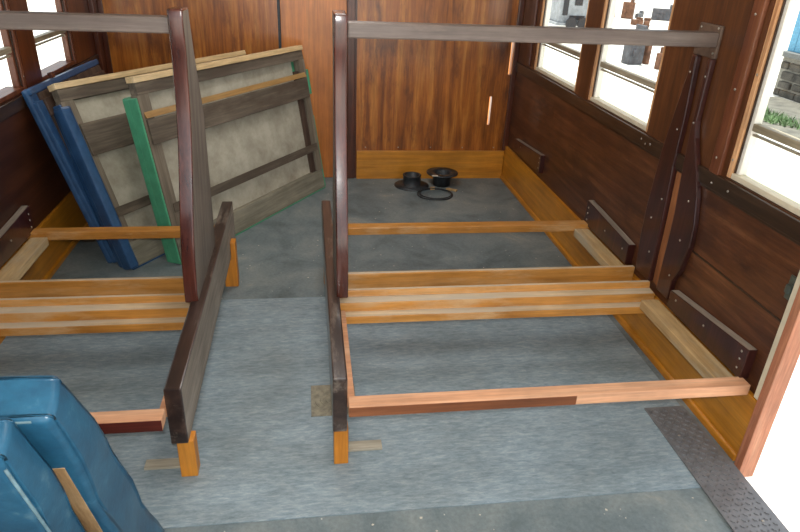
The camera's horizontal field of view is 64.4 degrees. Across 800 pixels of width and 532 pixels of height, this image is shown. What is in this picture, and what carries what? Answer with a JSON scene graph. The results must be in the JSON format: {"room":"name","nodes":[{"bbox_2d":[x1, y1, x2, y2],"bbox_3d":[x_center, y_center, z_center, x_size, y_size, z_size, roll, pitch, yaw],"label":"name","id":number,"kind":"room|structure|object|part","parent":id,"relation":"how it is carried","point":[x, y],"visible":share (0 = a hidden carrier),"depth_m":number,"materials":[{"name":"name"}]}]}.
{"room":"vehicle interior","nodes":[
{"label":"vehicle interior","id":0,"kind":"room"},
{"bbox_2d":[0,0,95,228],"bbox_3d":[-1.547,-0.225,1.296,0.050,2.290,6.100,-1,27,-8],"label":"wall","id":1,"kind":"structure","parent":0,"point":[30,174],"depth_m":3.04,"materials":[{"name":"brown wood"}]},
{"bbox_2d":[0,0,26,103],"bbox_3d":[-1.752,-1.028,2.521,0.084,0.793,0.739,-1,27,-8],"label":"window","id":2,"kind":"structure","parent":1,"relation":"in","point":[10,49],"depth_m":2.92,"materials":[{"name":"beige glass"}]},
{"bbox_3d":[-1.750,-0.835,2.619,0.032,0.043,0.650,-1,27,-8],"label":"sash rail","id":3,"kind":"part","parent":2,"relation":"part of","materials":[{"name":"beige wood"}]},
{"bbox_3d":[-1.770,-0.683,2.694,0.079,0.020,0.696,-1,27,-8],"label":"sill","id":4,"kind":"part","parent":2,"relation":"part of","materials":[{"name":"brown wood"}]},
{"bbox_2d":[0,191,88,343],"bbox_3d":[-1.665,0.238,2.535,0.030,0.260,4.300,-1,27,-8],"label":"baseboard","id":5,"kind":"structure","parent":1,"relation":"attached to","point":[67,214],"depth_m":3.28,"materials":[{"name":"orange wood"}]},
{"bbox_2d":[0,54,99,122],"bbox_3d":[-1.638,-0.366,2.174,0.014,0.059,4.200,-1,27,-8],"label":"trim","id":6,"kind":"structure","parent":1,"relation":"attached to","point":[17,104],"depth_m":2.86,"materials":[{"name":"brown wood"}]},
{"bbox_2d":[26,0,76,81],"bbox_3d":[-1.862,-1.404,3.258,0.084,0.793,0.559,-1,27,-8],"label":"window","id":7,"kind":"structure","parent":1,"relation":"in","point":[68,46],"depth_m":3.51,"materials":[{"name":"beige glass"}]},
{"bbox_3d":[-1.860,-1.212,3.357,0.032,0.043,0.470,-1,27,-8],"label":"sash rail","id":8,"kind":"part","parent":7,"relation":"part of","materials":[{"name":"beige wood"}]},
{"bbox_3d":[-1.880,-1.059,3.432,0.079,0.020,0.516,-1,27,-8],"label":"sill","id":9,"kind":"part","parent":7,"relation":"part of","materials":[{"name":"brown wood"}]},
{"bbox_2d":[87,0,112,73],"bbox_3d":[-1.882,-1.712,3.885,0.060,1.990,0.100,-1,27,-8],"label":"trim","id":10,"kind":"structure","parent":1,"relation":"attached to","point":[101,42],"depth_m":4.03,"materials":[{"name":"brown wood"}]},
{"bbox_2d":[102,0,518,150],"bbox_3d":[-0.547,-1.661,4.193,2.785,2.250,0.045,-1,27,-8],"label":"wall","id":11,"kind":"structure","parent":0,"point":[412,94],"depth_m":4.38,"materials":[{"name":"brown wood"}]},
{"bbox_2d":[277,0,281,48],"bbox_3d":[-0.798,-1.541,4.211,0.018,2.000,0.044,-1,27,-8],"label":"trim","id":12,"kind":"structure","parent":11,"relation":"attached to","point":[278,1],"depth_m":4.17,"materials":[{"name":"black metal"}]},
{"bbox_2d":[280,0,346,176],"bbox_3d":[-0.575,-1.550,4.245,0.434,1.996,0.036,-1,27,-8],"label":"door","id":13,"kind":"structure","parent":11,"relation":"in","point":[306,23],"depth_m":4.27,"materials":[{"name":"brown wood"}]},
{"bbox_2d":[347,0,356,177],"bbox_3d":[-0.324,-1.551,4.273,0.070,2.000,0.052,-1,27,-8],"label":"trim","id":14,"kind":"structure","parent":11,"relation":"attached to","point":[351,4],"depth_m":4.42,"materials":[{"name":"brown wood"}]},
{"bbox_2d":[356,147,503,178],"bbox_3d":[0.228,-0.768,4.728,1.105,0.240,0.020,-1,27,-8],"label":"baseboard","id":15,"kind":"structure","parent":11,"relation":"attached to","point":[370,164],"depth_m":4.71,"materials":[{"name":"brown wood"}]},
{"bbox_2d":[487,43,511,122],"bbox_3d":[0.754,-1.427,5.104,0.550,1.120,0.778,-1,27,-8],"label":"trim","id":16,"kind":"structure","parent":11,"relation":"attached to","point":[511,43],"depth_m":5.09,"materials":[{"name":"brown wood"}]},
{"bbox_2d":[51,177,734,531],"bbox_3d":[-0.192,0.744,2.022,2.885,0.060,6.150,-1,27,-8],"label":"floor","id":17,"kind":"structure","parent":0,"point":[287,253],"depth_m":3.41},
{"bbox_2d":[0,417,86,531],"bbox_3d":[-1.027,0.588,1.201,0.845,0.890,0.341,-1,27,-8],"label":"seat cushion","id":18,"kind":"object","parent":17,"relation":"on","point":[33,498],"visible":1,"depth_m":1.02,"materials":[{"name":"blue plastic"}]},
{"bbox_2d":[21,59,116,262],"bbox_3d":[-1.643,-0.619,3.504,0.297,0.928,0.860,0,27,-4],"label":"bench","id":19,"kind":"object","parent":17,"relation":"on","point":[38,98],"visible":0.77,"depth_m":3.10,"materials":[{"name":"blue plastic"}]},
{"bbox_2d":[0,375,164,531],"bbox_3d":[-1.029,0.525,1.351,0.880,0.924,0.480,-1,27,-8],"label":"seat cushion","id":20,"kind":"object","parent":17,"relation":"on","point":[101,492],"visible":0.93,"depth_m":1.14,"materials":[{"name":"blue plastic"}]},
{"bbox_2d":[47,50,245,269],"bbox_3d":[-1.218,-0.692,3.734,0.398,0.928,1.462,14,29,22],"label":"bench","id":21,"kind":"object","parent":17,"relation":"on","point":[90,115],"visible":0.39,"depth_m":3.25,"materials":[{"name":"wood"}]},
{"bbox_3d":[-1.335,-1.081,3.610,0.048,0.057,1.408,-7,19,31],"label":"rail","id":22,"kind":"part","parent":21,"relation":"part of","materials":[{"name":"beige wood"}]},
{"bbox_3d":[-1.100,-0.319,3.847,0.046,0.128,1.408,-7,19,31],"label":"rail","id":23,"kind":"part","parent":21,"relation":"part of","materials":[{"name":"beige wood"}]},
{"bbox_2d":[122,45,325,264],"bbox_3d":[-0.929,-0.731,3.769,0.250,0.960,1.456,14,29,22],"label":"panel","id":24,"kind":"object","parent":17,"relation":"on","point":[263,150],"visible":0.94,"depth_m":3.72,"materials":[{"name":"wood"}]},
{"bbox_3d":[-0.967,-1.115,3.600,0.048,0.057,1.408,4,25,27],"label":"rail","id":25,"kind":"part","parent":24,"relation":"part of","materials":[{"name":"beige wood"}]},
{"bbox_3d":[-0.867,-0.350,3.913,0.046,0.128,1.408,4,25,27],"label":"rail","id":26,"kind":"part","parent":24,"relation":"part of","materials":[{"name":"grey wood"}]},
{"bbox_2d":[0,297,700,528],"bbox_3d":[-0.285,0.454,2.517,2.700,0.004,1.340,-1,27,-8],"label":"sheet","id":27,"kind":"object","parent":17,"relation":"on","point":[263,456],"visible":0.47,"depth_m":2.33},
{"bbox_2d":[0,7,238,476],"bbox_3d":[-1.179,-0.239,2.316,0.956,1.348,1.574,-1,27,-8],"label":"bench","id":28,"kind":"object","parent":27,"relation":"on","point":[189,303],"visible":1,"depth_m":2.37,"materials":[{"name":"brown wood"}]},
{"bbox_3d":[-1.645,-0.009,2.748,0.074,0.041,0.474,-1,27,-8],"label":"wall rail","id":29,"kind":"part","parent":28,"relation":"part of","materials":[{"name":"brown wood"}]},
{"bbox_3d":[-1.168,-0.761,1.967,0.881,0.050,0.057,-1,27,-8],"label":"rail","id":30,"kind":"part","parent":28,"relation":"part of","materials":[{"name":"wood"}]},
{"bbox_3d":[-0.753,0.325,2.171,0.024,0.037,0.540,-1,27,-8],"label":"rail","id":31,"kind":"part","parent":28,"relation":"part of","materials":[{"name":"brown wood"}]},
{"bbox_3d":[-0.674,0.599,2.026,0.052,0.146,0.050,-1,27,-8],"label":"leg","id":32,"kind":"part","parent":28,"relation":"part of","materials":[{"name":"orange wood"}]},
{"bbox_3d":[-0.758,-0.422,2.326,0.082,0.996,0.511,-1,27,-8],"label":"panel","id":33,"kind":"part","parent":28,"relation":"part of","materials":[{"name":"brown wood"}]},
{"bbox_3d":[-0.836,-0.016,3.138,0.063,0.240,0.055,-1,27,-8],"label":"leg","id":34,"kind":"part","parent":28,"relation":"part of","materials":[{"name":"orange wood"}]},
{"bbox_2d":[144,458,179,469],"bbox_3d":[-0.768,0.646,2.075,0.123,0.010,0.040,-1,27,-8],"label":"batten","id":35,"kind":"object","parent":27,"relation":"on","point":[168,463],"visible":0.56,"depth_m":2.07,"materials":[{"name":"beige wood"}]},
{"bbox_2d":[311,384,354,416],"bbox_3d":[-0.252,0.505,2.406,0.168,0.006,0.180,-1,27,-8],"label":"floor plate","id":36,"kind":"object","parent":27,"relation":"on","point":[321,405],"visible":0.48,"depth_m":2.39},
{"bbox_2d":[348,439,381,451],"bbox_3d":[-0.121,0.619,2.188,0.117,0.010,0.042,-1,27,-8],"label":"batten","id":37,"kind":"object","parent":27,"relation":"on","point":[366,445],"visible":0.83,"depth_m":2.18,"materials":[{"name":"beige wood"}]},
{"bbox_2d":[321,10,757,463],"bbox_3d":[0.408,-0.279,2.540,1.408,1.348,1.562,-1,27,-8],"label":"bench","id":38,"kind":"object","parent":27,"relation":"on","point":[664,251],"visible":1,"depth_m":2.45,"materials":[{"name":"brown wood"}]},
{"bbox_3d":[-0.220,-0.397,2.325,0.044,0.996,0.344,-1,27,-8],"label":"panel","id":39,"kind":"part","parent":38,"relation":"part of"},
{"bbox_3d":[-0.196,0.583,2.103,0.047,0.145,0.050,-1,27,-8],"label":"leg","id":40,"kind":"part","parent":38,"relation":"part of","materials":[{"name":"orange wood"}]},
{"bbox_3d":[-0.191,0.311,2.249,0.024,0.037,0.540,-1,27,-8],"label":"rail","id":41,"kind":"part","parent":38,"relation":"part of","materials":[{"name":"brown wood"}]},
{"bbox_3d":[0.476,-0.799,2.193,1.316,0.050,0.057,-1,27,-8],"label":"rail","id":42,"kind":"part","parent":38,"relation":"part of","materials":[{"name":"grey wood"}]},
{"bbox_3d":[0.975,-0.070,3.108,0.074,0.041,0.474,-1,27,-8],"label":"wall rail","id":43,"kind":"part","parent":38,"relation":"part of","materials":[{"name":"brown wood"}]},
{"bbox_3d":[1.094,-0.384,2.606,0.023,0.932,0.146,-1,27,-8],"label":"wall post","id":44,"kind":"part","parent":38,"relation":"part of","materials":[{"name":"brown wood"}]},
{"bbox_3d":[1.120,-0.296,2.433,0.023,0.932,0.180,-1,27,-8],"label":"wall post","id":45,"kind":"part","parent":38,"relation":"part of","materials":[{"name":"brown wood"}]},
{"bbox_3d":[1.077,0.280,2.422,0.074,0.041,0.544,-1,27,-8],"label":"wall rail","id":46,"kind":"part","parent":38,"relation":"part of","materials":[{"name":"brown wood"}]},
{"bbox_2d":[394,172,428,190],"bbox_3d":[0.085,-0.623,4.599,0.250,0.083,0.250,-1,27,-8],"label":"pipe collar","id":47,"kind":"object","parent":17,"relation":"on","point":[411,181],"visible":1,"depth_m":4.56,"materials":[{"name":"black metal"}]},
{"bbox_2d":[417,188,452,199],"bbox_3d":[0.246,-0.505,4.457,0.254,0.018,0.234,-1,27,-8],"label":"ring","id":48,"kind":"object","parent":17,"relation":"on","point":[419,191],"visible":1,"depth_m":4.42,"materials":[{"name":"black metal"}]},
{"bbox_2d":[426,167,457,186],"bbox_3d":[0.306,-0.643,4.644,0.230,0.098,0.230,-1,27,-8],"label":"pipe collar","id":49,"kind":"object","parent":17,"relation":"on","point":[442,176],"visible":1,"depth_m":4.61,"materials":[{"name":"black metal"}]},
{"bbox_2d":[242,182,706,531],"bbox_3d":[-0.006,0.121,3.203,1.663,0.001,3.255,-1,27,-8],"label":"flakes","id":50,"kind":"object","parent":17,"relation":"on","point":[350,182],"visible":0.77,"depth_m":3.23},
{"bbox_2d":[644,406,788,531],"bbox_3d":[1.103,0.819,1.903,0.172,0.009,1.230,-1,27,-8],"label":"plate","id":51,"kind":"object","parent":17,"relation":"on","point":[740,505],"visible":1,"depth_m":2.14,"materials":[{"name":"metal"}]},
{"bbox_2d":[508,0,799,393],"bbox_3d":[1.261,-0.291,1.682,0.050,2.290,6.100,-1,27,-8],"label":"wall","id":52,"kind":"structure","parent":0,"point":[585,160],"depth_m":2.46,"materials":[{"name":"brown wood"}]},
{"bbox_2d":[502,0,538,149],"bbox_3d":[0.842,-1.711,4.174,0.035,2.030,0.310,-1,27,-8],"label":"trim","id":53,"kind":"structure","parent":52,"relation":"attached to","point":[521,2],"depth_m":4.44,"materials":[{"name":"brown wood"}]},
{"bbox_2d":[514,139,544,172],"bbox_3d":[0.857,-0.760,4.237,0.032,0.118,0.540,-1,27,-8],"label":"board","id":54,"kind":"object","parent":52,"relation":"attached to","point":[536,159],"visible":1,"depth_m":4.16,"materials":[{"name":"brown wood"}]},
{"bbox_2d":[534,0,589,91],"bbox_3d":[0.979,-1.479,3.664,0.084,0.793,0.724,-1,27,-8],"label":"window","id":55,"kind":"structure","parent":52,"relation":"in","point":[546,6],"depth_m":3.94,"materials":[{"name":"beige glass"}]},
{"bbox_3d":[0.966,-1.134,3.838,0.079,0.020,0.681,-1,27,-8],"label":"sill","id":56,"kind":"part","parent":55,"relation":"part of","materials":[{"name":"brown wood"}]},
{"bbox_3d":[0.959,-1.286,3.760,0.032,0.043,0.635,-1,27,-8],"label":"sash rail","id":57,"kind":"part","parent":55,"relation":"part of","materials":[{"name":"beige wood"}]},
{"bbox_2d":[500,146,756,460],"bbox_3d":[0.978,-0.114,3.480,0.030,0.255,3.010,-1,27,-8],"label":"baseboard","id":58,"kind":"structure","parent":52,"relation":"attached to","point":[726,418],"depth_m":2.75,"materials":[{"name":"orange wood"}]},
{"bbox_2d":[588,0,675,131],"bbox_3d":[1.094,-1.087,2.896,0.084,0.793,0.664,-1,27,-8],"label":"window","id":59,"kind":"structure","parent":52,"relation":"in","point":[600,64],"depth_m":3.13,"materials":[{"name":"beige wood"}]},
{"bbox_3d":[1.081,-0.742,3.070,0.079,0.020,0.621,-1,27,-8],"label":"sill","id":60,"kind":"part","parent":59,"relation":"part of","materials":[{"name":"beige wood"}]},
{"bbox_3d":[1.074,-0.894,2.992,0.032,0.043,0.575,-1,27,-8],"label":"sash rail","id":61,"kind":"part","parent":59,"relation":"part of","materials":[{"name":"beige wood"}]},
{"bbox_2d":[515,62,799,245],"bbox_3d":[1.015,-0.732,3.154,0.017,0.070,2.980,-1,27,-8],"label":"trim","id":62,"kind":"structure","parent":52,"relation":"attached to","point":[783,223],"depth_m":2.38,"materials":[{"name":"brown wood"}]},
{"bbox_2d":[692,250,780,322],"bbox_3d":[1.167,0.058,2.231,0.004,0.006,0.540,-1,27,-8],"label":"trim","id":63,"kind":"structure","parent":52,"relation":"attached to","point":[693,251],"depth_m":2.19,"materials":[{"name":"brown wood"}]},
{"bbox_2d":[709,0,769,174],"bbox_3d":[1.168,-0.955,1.989,0.021,1.388,0.055,-1,27,-8],"label":"trim","id":64,"kind":"structure","parent":52,"relation":"attached to","point":[760,7],"depth_m":2.15,"materials":[{"name":"brown wood"}]},
{"bbox_2d":[726,0,799,216],"bbox_3d":[1.242,-0.580,1.903,0.084,0.793,0.414,-1,27,-8],"label":"window","id":65,"kind":"structure","parent":52,"relation":"in","point":[782,17],"depth_m":2.07,"materials":[{"name":"beige wood"}]},
{"bbox_3d":[1.229,-0.235,2.077,0.079,0.020,0.371,-1,27,-8],"label":"sill","id":66,"kind":"part","parent":65,"relation":"part of","materials":[{"name":"beige wood"}]},
{"bbox_3d":[1.223,-0.387,1.999,0.032,0.043,0.325,-1,27,-8],"label":"sash rail","id":67,"kind":"part","parent":65,"relation":"part of","materials":[{"name":"beige wood"}]},
{"bbox_2d":[734,286,799,476],"bbox_3d":[1.234,-0.187,1.756,0.060,2.045,0.034,-1,27,-8],"label":"door frame","id":68,"kind":"structure","parent":52,"relation":"in","point":[787,353],"depth_m":2.04,"materials":[{"name":"brown wood"}]},
{"bbox_2d":[754,271,799,399],"bbox_3d":[1.197,0.199,1.982,0.018,0.540,0.024,-1,27,-8],"label":"trim","id":69,"kind":"structure","parent":52,"relation":"attached to","point":[797,283],"depth_m":1.99,"materials":[{"name":"beige wood"}]},
{"bbox_2d":[784,275,796,300],"bbox_3d":[1.196,0.070,1.949,0.024,0.080,0.037,-1,27,-8],"label":"door catch","id":70,"kind":"structure","parent":52,"relation":"in","point":[788,289],"depth_m":1.94,"materials":[{"name":"metal"}]},
{"label":"outside","id":71,"kind":"structure","parent":0,"visible":0},
{"bbox_2d":[0,0,799,531],"bbox_3d":[9.471,-16.060,38.524,150.000,0.100,160.000,-1,27,-8],"label":"ground","id":72,"kind":"structure","parent":71,"point":[776,476],"depth_m":9.36,"materials":[{"name":"white"}]},
{"bbox_2d":[549,0,588,26],"bbox_3d":[6.672,-10.096,23.917,1.800,2.120,1.430,-1,27,-8],"label":"machine","id":73,"kind":"object","parent":72,"relation":"on","point":[568,13],"visible":0.66,"depth_m":23.66,"materials":[{"name":"grey paint"}]},
{"bbox_2d":[621,0,635,18],"bbox_3d":[10.469,-11.829,29.054,0.500,0.945,0.390,18,31,28],"label":"scrap piece","id":74,"kind":"object","parent":72,"relation":"on","point":[628,8],"visible":1,"depth_m":28.98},
{"bbox_2d":[621,24,647,64],"bbox_3d":[6.193,-5.840,16.747,0.420,0.972,0.468,-4,27,-13],"label":"scrap piece","id":75,"kind":"object","parent":72,"relation":"on","point":[632,54],"visible":0.68,"depth_m":16.72,"materials":[{"name":"grey"}]},
{"bbox_2d":[630,17,643,24],"bbox_3d":[9.934,-10.257,26.605,0.420,0.297,0.390,-7,28,-18],"label":"scrap piece","id":76,"kind":"object","parent":72,"relation":"on","point":[638,20],"visible":0.92,"depth_m":26.51,"materials":[{"name":"brown"}]},
{"bbox_2d":[635,11,643,17],"bbox_3d":[11.340,-11.912,30.048,0.182,0.270,1.300,17,30,26],"label":"scrap piece","id":77,"kind":"object","parent":72,"relation":"on","point":[641,13],"visible":0.95,"depth_m":29.90,"materials":[{"name":"grey"}]},
{"bbox_2d":[642,18,650,28],"bbox_3d":[9.824,-9.667,25.304,0.286,0.405,0.300,14,29,21],"label":"scrap piece","id":78,"kind":"object","parent":72,"relation":"on","point":[646,22],"visible":0.78,"depth_m":25.22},
{"bbox_2d":[642,46,651,63],"bbox_3d":[6.585,-5.747,16.853,0.140,0.742,0.182,-10,29,-23],"label":"scrap piece","id":79,"kind":"object","parent":72,"relation":"on","point":[647,52],"visible":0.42,"depth_m":16.86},
{"bbox_2d":[654,47,663,69],"bbox_3d":[6.637,-5.295,16.185,0.180,0.540,0.182,-10,29,-23],"label":"scrap piece","id":80,"kind":"object","parent":72,"relation":"on","point":[659,55],"visible":0.59,"depth_m":16.16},
{"bbox_2d":[651,5,672,20],"bbox_3d":[12.101,-11.566,28.979,1.100,0.675,0.390,9,27,13],"label":"scrap piece","id":81,"kind":"object","parent":72,"relation":"on","point":[662,14],"visible":0.61,"depth_m":28.91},
{"bbox_2d":[762,96,799,138],"bbox_3d":[7.342,-2.107,10.499,2.300,0.020,6.500,-1,27,-8],"label":"soil bed","id":82,"kind":"object","parent":72,"relation":"on","point":[777,104],"visible":0.33,"depth_m":12.21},
{"bbox_2d":[763,106,799,129],"bbox_3d":[7.265,-2.457,10.985,2.263,0.159,4.848,-1,27,-8],"label":"grass","id":83,"kind":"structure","parent":82,"relation":"on","point":[768,116],"depth_m":11.27,"materials":[{"name":"green plant"}]},
{"bbox_2d":[773,10,799,102],"bbox_3d":[8.871,-3.531,9.705,0.520,3.400,8.023,-1,27,-8],"label":"building","id":84,"kind":"structure","parent":72,"relation":"on","point":[787,85],"depth_m":13.32,"materials":[{"name":"blue paint"}]}
]}

